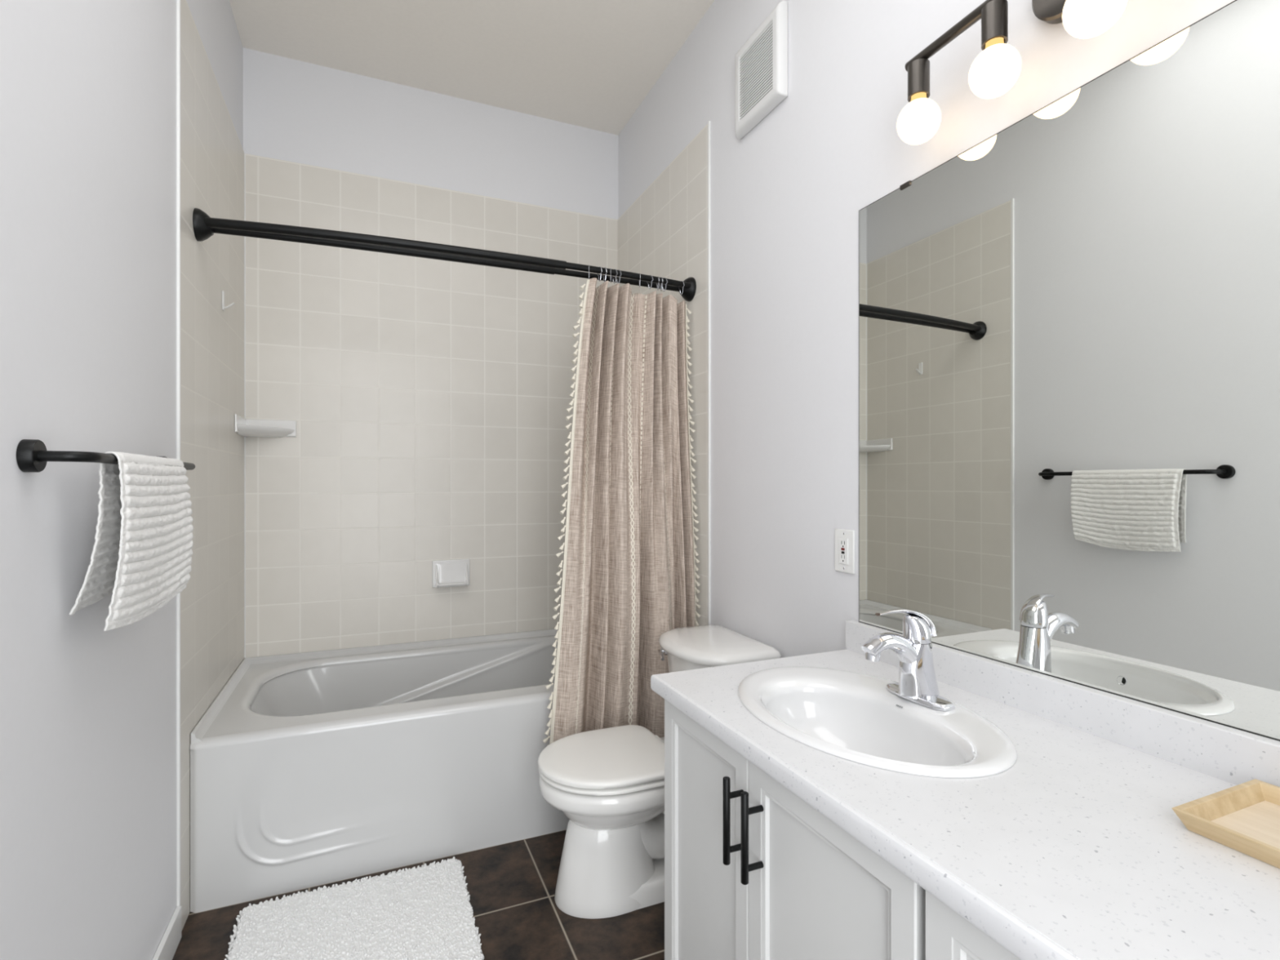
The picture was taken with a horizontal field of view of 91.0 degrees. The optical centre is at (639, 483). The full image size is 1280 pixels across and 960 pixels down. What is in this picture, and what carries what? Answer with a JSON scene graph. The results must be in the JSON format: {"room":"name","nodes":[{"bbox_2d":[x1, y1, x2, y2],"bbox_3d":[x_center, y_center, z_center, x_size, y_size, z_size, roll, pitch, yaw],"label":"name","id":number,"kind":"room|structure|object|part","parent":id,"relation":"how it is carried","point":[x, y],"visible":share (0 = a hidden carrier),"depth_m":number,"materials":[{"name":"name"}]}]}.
{"room":"bathroom","nodes":[
{"label":"bathroom","id":0,"kind":"room"},
{"bbox_2d":[0,0,244,959],"bbox_3d":[-0.915,-0.263,0.882,0.106,2.802,3.462,0,0,-23],"label":"wall","id":1,"kind":"structure","parent":0,"point":[88,87],"depth_m":1.14,"materials":[{"name":"paint"}]},
{"bbox_2d":[16,439,195,472],"bbox_3d":[-0.946,-0.039,1.172,0.078,0.046,0.642,0,0,-23],"label":"towel bar","id":2,"kind":"object","parent":1,"relation":"attached to","point":[33,455],"visible":0.64,"depth_m":0.89,"materials":[{"name":"black metal"}]},
{"bbox_3d":[-0.942,-0.039,1.174,0.068,0.015,0.612,0,0,-23],"label":"rail","id":3,"kind":"part","parent":2,"relation":"part of","materials":[{"name":"black metal"}]},
{"bbox_2d":[68,451,193,631],"bbox_3d":[-0.917,0.096,1.150,0.081,0.295,0.365,0,0,-21],"label":"hand towel","id":4,"kind":"object","parent":2,"relation":"hanging from","point":[142,553],"visible":1,"depth_m":1.08,"materials":[{"name":"white fabric"}]},
{"bbox_2d":[151,906,181,959],"bbox_3d":[-0.689,1.098,0.489,0.012,0.080,2.362,0,0,-23],"label":"baseboard","id":5,"kind":"structure","parent":1,"relation":"attached to","point":[166,948],"depth_m":1.50,"materials":[{"name":"white wood"}]},
{"bbox_2d":[176,0,180,906],"bbox_3d":[-1.159,-0.062,1.579,0.008,2.400,0.011,0,0,-23],"label":"trim","id":6,"kind":"structure","parent":1,"relation":"attached to","point":[178,2],"depth_m":1.57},
{"bbox_2d":[222,290,235,311],"bbox_3d":[-1.339,-0.593,2.048,0.033,0.062,0.024,0,0,-23],"label":"wall hook","id":7,"kind":"object","parent":1,"relation":"attached to","point":[223,291],"visible":1,"depth_m":2.04,"materials":[{"name":"white plastic"}]},
{"bbox_3d":[-1.353,-0.593,2.042,0.004,0.062,0.024,0,0,-23],"label":"plate","id":8,"kind":"part","parent":7,"relation":"part of","materials":[{"name":"white plastic"}]},
{"bbox_3d":[-1.338,-0.579,2.048,0.031,0.023,0.012,0,0,-23],"label":"hook arm","id":9,"kind":"part","parent":7,"relation":"part of","materials":[{"name":"white plastic"}]},
{"bbox_2d":[172,829,664,959],"bbox_3d":[-0.165,1.188,1.200,1.724,0.100,3.456,0,0,-23],"label":"floor","id":10,"kind":"structure","parent":0,"point":[511,886],"depth_m":1.64,"materials":[{"name":"tile"}]},
{"bbox_2d":[224,856,484,959],"bbox_3d":[-0.632,1.130,1.391,0.578,0.014,0.875,0,0,-23],"label":"bath mat","id":11,"kind":"object","parent":10,"relation":"on","point":[424,913],"visible":1,"depth_m":1.61,"materials":[{"name":"white fabric"}]},
{"bbox_2d":[190,628,569,912],"bbox_3d":[-0.648,0.901,2.325,1.522,0.474,0.804,0,0,-23],"label":"bathtub","id":12,"kind":"object","parent":10,"relation":"on","point":[310,769],"visible":0.82,"depth_m":1.89,"materials":[{"name":"ceramic"}]},
{"bbox_2d":[202,635,557,737],"bbox_3d":[-0.652,0.872,2.336,1.522,0.372,0.761,0,0,-23],"label":"basin","id":13,"kind":"object","parent":12,"relation":"in","point":[292,691],"depth_m":2.47,"materials":[{"name":"plastic"}]},
{"bbox_2d":[537,624,781,918],"bbox_3d":[0.030,0.801,1.824,0.660,0.675,0.378,0,0,-23],"label":"toilet","id":14,"kind":"object","parent":10,"relation":"on","point":[609,783],"visible":0.62,"depth_m":1.68,"materials":[{"name":"ceramic"}]},
{"bbox_3d":[-0.098,0.761,1.756,0.371,0.020,0.352,0,0,-23],"label":"lid","id":15,"kind":"part","parent":14,"relation":"part of","materials":[{"name":"plastic"}]},
{"bbox_3d":[-0.096,0.782,1.756,0.371,0.014,0.350,0,0,-23],"label":"seat","id":16,"kind":"part","parent":14,"relation":"part of","materials":[{"name":"plastic"}]},
{"bbox_3d":[0.076,0.529,1.963,0.032,0.029,0.074,0,0,-8],"label":"flush handle","id":17,"kind":"part","parent":14,"relation":"part of","materials":[{"name":"silver metal"}]},
{"bbox_3d":[0.218,0.645,1.904,0.238,0.286,0.348,0,0,-23],"label":"tank","id":18,"kind":"part","parent":14,"relation":"part of","materials":[{"name":"ceramic"}]},
{"bbox_3d":[0.208,0.484,1.900,0.272,0.041,0.378,0,0,-23],"label":"tank lid","id":19,"kind":"part","parent":14,"relation":"part of","materials":[{"name":"ceramic"}]},
{"bbox_2d":[664,699,1020,959],"bbox_3d":[0.592,0.788,0.657,0.554,0.701,1.636,0,0,-23],"label":"vanity cabinet","id":20,"kind":"object","parent":10,"relation":"on","point":[753,871],"visible":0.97,"depth_m":0.97,"materials":[{"name":"paint"}]},
{"bbox_3d":[0.121,0.735,1.169,0.018,0.587,0.315,0,0,-23],"label":"door","id":21,"kind":"part","parent":20,"relation":"part of","materials":[{"name":"paint"}]},
{"bbox_3d":[0.152,0.548,1.026,0.037,0.139,0.012,0,0,-23],"label":"handle","id":22,"kind":"part","parent":20,"relation":"part of","materials":[{"name":"black metal"}]},
{"bbox_3d":[0.173,0.548,0.977,0.037,0.139,0.012,0,0,-23],"label":"handle","id":23,"kind":"part","parent":20,"relation":"part of","materials":[{"name":"black metal"}]},
{"bbox_3d":[0.251,0.735,0.866,0.018,0.587,0.340,0,0,-23],"label":"door","id":24,"kind":"part","parent":20,"relation":"part of","materials":[{"name":"paint"}]},
{"bbox_2d":[650,620,1279,959],"bbox_3d":[0.602,0.386,0.670,0.544,0.102,1.668,0,0,-23],"label":"countertop","id":25,"kind":"structure","parent":20,"relation":"on","point":[1078,849],"depth_m":0.78,"materials":[{"name":"white stone"}]},
{"bbox_2d":[737,666,1017,777],"bbox_3d":[0.387,0.465,1.113,0.374,0.142,0.528,0,0,-23],"label":"sink","id":26,"kind":"object","parent":25,"relation":"in","point":[852,716],"visible":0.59,"depth_m":1.14,"materials":[{"name":"ceramic"}]},
{"bbox_2d":[861,608,955,711],"bbox_3d":[0.477,0.312,1.157,0.157,0.166,0.131,0,0,5],"label":"faucet","id":27,"kind":"object","parent":25,"relation":"on","point":[917,682],"visible":1,"depth_m":1.13,"materials":[{"name":"silver metal"}]},
{"bbox_3d":[0.487,0.260,1.150,0.109,0.061,0.053,0,0,-23],"label":"lever","id":28,"kind":"part","parent":27,"relation":"part of","materials":[{"name":"silver metal"}]},
{"bbox_3d":[0.513,0.389,1.155,0.053,0.012,0.136,0,0,-23],"label":"plate","id":29,"kind":"part","parent":27,"relation":"part of","materials":[{"name":"silver metal"}]},
{"bbox_2d":[1172,778,1279,868],"bbox_3d":[0.763,0.392,0.644,0.184,0.022,0.281,0,0,-23],"label":"wooden tray","id":30,"kind":"object","parent":25,"relation":"on","point":[1244,818],"visible":1,"depth_m":0.74,"materials":[{"name":"brown wood"}]},
{"bbox_3d":[0.763,0.400,0.644,0.163,0.005,0.260,0,0,-23],"label":"panel","id":31,"kind":"part","parent":30,"relation":"part of","materials":[{"name":"brown wood"}]},
{"bbox_3d":[0.391,0.735,0.540,0.018,0.587,0.345,0,0,-23],"label":"door","id":32,"kind":"part","parent":20,"relation":"part of","materials":[{"name":"paint"}]},
{"bbox_2d":[243,47,617,658],"bbox_3d":[-0.828,-0.263,2.745,1.536,2.802,0.106,0,0,-23],"label":"wall","id":33,"kind":"structure","parent":0,"point":[428,400],"depth_m":2.62,"materials":[{"name":"tile"}]},
{"bbox_2d":[244,152,245,657],"bbox_3d":[-1.504,-0.297,2.395,0.004,1.922,0.004,0,0,-23],"label":"trim","id":34,"kind":"structure","parent":33,"relation":"attached to","point":[244,153],"depth_m":2.39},
{"bbox_2d":[235,413,296,437],"bbox_3d":[-1.388,-0.212,2.341,0.174,0.068,0.193,0,0,-23],"label":"corner shelf","id":35,"kind":"object","parent":33,"relation":"attached to","point":[243,427],"visible":1,"depth_m":2.39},
{"bbox_3d":[-1.464,-0.214,2.307,0.008,0.064,0.190,0,0,-23],"label":"wall plate","id":36,"kind":"part","parent":35,"relation":"part of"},
{"bbox_2d":[237,424,293,437],"bbox_3d":[-1.390,-0.194,2.341,0.171,0.033,0.191,0,0,-23],"label":"tray","id":37,"kind":"object","parent":35,"relation":"on","point":[245,430],"depth_m":2.36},
{"bbox_3d":[-1.423,-0.214,2.427,0.171,0.064,0.008,0,0,-23],"label":"wall plate","id":38,"kind":"part","parent":35,"relation":"part of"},
{"bbox_2d":[431,559,469,587],"bbox_3d":[-0.798,0.384,2.668,0.155,0.115,0.058,0,0,-23],"label":"soap dish","id":39,"kind":"object","parent":33,"relation":"attached to","point":[455,572],"visible":1,"depth_m":2.68,"materials":[{"name":"white ceramic"}]},
{"bbox_2d":[229,0,714,135],"bbox_3d":[-0.165,-1.714,1.200,1.724,0.100,3.456,0,0,-23],"label":"ceiling","id":40,"kind":"structure","parent":0,"point":[588,64],"depth_m":2.37,"materials":[{"name":"paint"}]},
{"bbox_2d":[617,0,1235,657],"bbox_3d":[0.583,-0.263,1.524,0.106,2.802,3.462,0,0,-23],"label":"wall","id":41,"kind":"structure","parent":0,"point":[788,196],"depth_m":1.76,"materials":[{"name":"paint"}]},
{"bbox_2d":[192,208,696,301],"bbox_3d":[-0.511,-0.714,2.007,1.524,0.086,0.122,0,0,-22],"label":"shower rod","id":42,"kind":"object","parent":41,"relation":"attached to","point":[205,226],"visible":0.95,"depth_m":1.91,"materials":[{"name":"black metal"}]},
{"bbox_2d":[542,277,700,744],"bbox_3d":[-0.058,0.130,2.116,0.592,1.616,0.175,0,0,-23],"label":"shower curtain","id":43,"kind":"object","parent":42,"relation":"hanging from","point":[629,575],"visible":0.88,"depth_m":2.10,"materials":[{"name":"beige fabric"}]},
{"bbox_2d":[707,120,711,624],"bbox_3d":[0.241,-0.062,2.192,0.008,2.400,0.011,0,0,-23],"label":"trim","id":44,"kind":"structure","parent":41,"relation":"attached to","point":[708,122],"depth_m":2.19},
{"bbox_2d":[734,0,787,139],"bbox_3d":[0.358,-1.232,1.890,0.030,0.269,0.248,0,0,-23],"label":"air vent","id":45,"kind":"object","parent":41,"relation":"in","point":[761,64],"visible":1,"depth_m":1.86,"materials":[{"name":"plastic"}]},
{"bbox_2d":[835,528,854,573],"bbox_3d":[0.508,0.168,1.566,0.009,0.107,0.069,0,0,-23],"label":"wall outlet","id":46,"kind":"object","parent":41,"relation":"attached to","point":[844,539],"visible":1,"depth_m":1.56,"materials":[{"name":"white plastic"}]},
{"bbox_2d":[839,537,848,564],"bbox_3d":[0.506,0.168,1.565,0.002,0.064,0.032,0,0,-23],"label":"receptacle","id":47,"kind":"object","parent":46,"relation":"attached to","point":[843,542],"depth_m":1.56,"materials":[{"name":"white plastic"}]},
{"bbox_2d":[896,0,1128,145],"bbox_3d":[0.674,-0.794,1.036,0.123,0.225,0.580,0,0,-23],"label":"vanity light","id":48,"kind":"object","parent":41,"relation":"attached to","point":[995,70],"visible":1,"depth_m":1.09,"materials":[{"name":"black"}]},
{"bbox_2d":[907,57,929,102],"bbox_3d":[0.557,-0.805,1.256,0.041,0.066,0.041,0,0,-23],"label":"socket","id":49,"kind":"object","parent":48,"relation":"attached to","point":[918,68],"depth_m":1.24,"materials":[{"name":"black metal"}]},
{"bbox_3d":[0.557,-0.721,1.256,0.082,0.079,0.082,0,0,-23],"label":"bulb","id":50,"kind":"part","parent":48,"relation":"part of","materials":[{"name":"white glass"}]},
{"bbox_2d":[981,0,1008,50],"bbox_3d":[0.623,-0.805,1.104,0.041,0.066,0.041,0,0,-23],"label":"socket","id":51,"kind":"object","parent":48,"relation":"attached to","point":[994,13],"depth_m":1.09,"materials":[{"name":"black metal"}]},
{"bbox_3d":[0.623,-0.721,1.104,0.082,0.079,0.082,0,0,-23],"label":"bulb","id":52,"kind":"part","parent":48,"relation":"part of","materials":[{"name":"white glass"}]},
{"bbox_3d":[0.688,-0.721,0.951,0.082,0.079,0.082,0,0,-23],"label":"bulb","id":53,"kind":"part","parent":48,"relation":"part of","materials":[{"name":"white glass"}]},
{"bbox_2d":[845,620,1279,786],"bbox_3d":[0.841,0.370,0.772,0.025,0.072,1.668,0,0,-23],"label":"backsplash","id":54,"kind":"structure","parent":41,"relation":"attached to","point":[1234,756],"depth_m":0.98,"materials":[{"name":"white stone"}]},
{"bbox_2d":[858,0,1279,741],"bbox_3d":[0.739,-0.164,1.034,0.006,0.998,1.060,0,0,-23],"label":"wall mirror","id":55,"kind":"object","parent":41,"relation":"attached to","point":[1069,321],"visible":1,"depth_m":1.02,"materials":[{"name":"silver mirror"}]}
]}

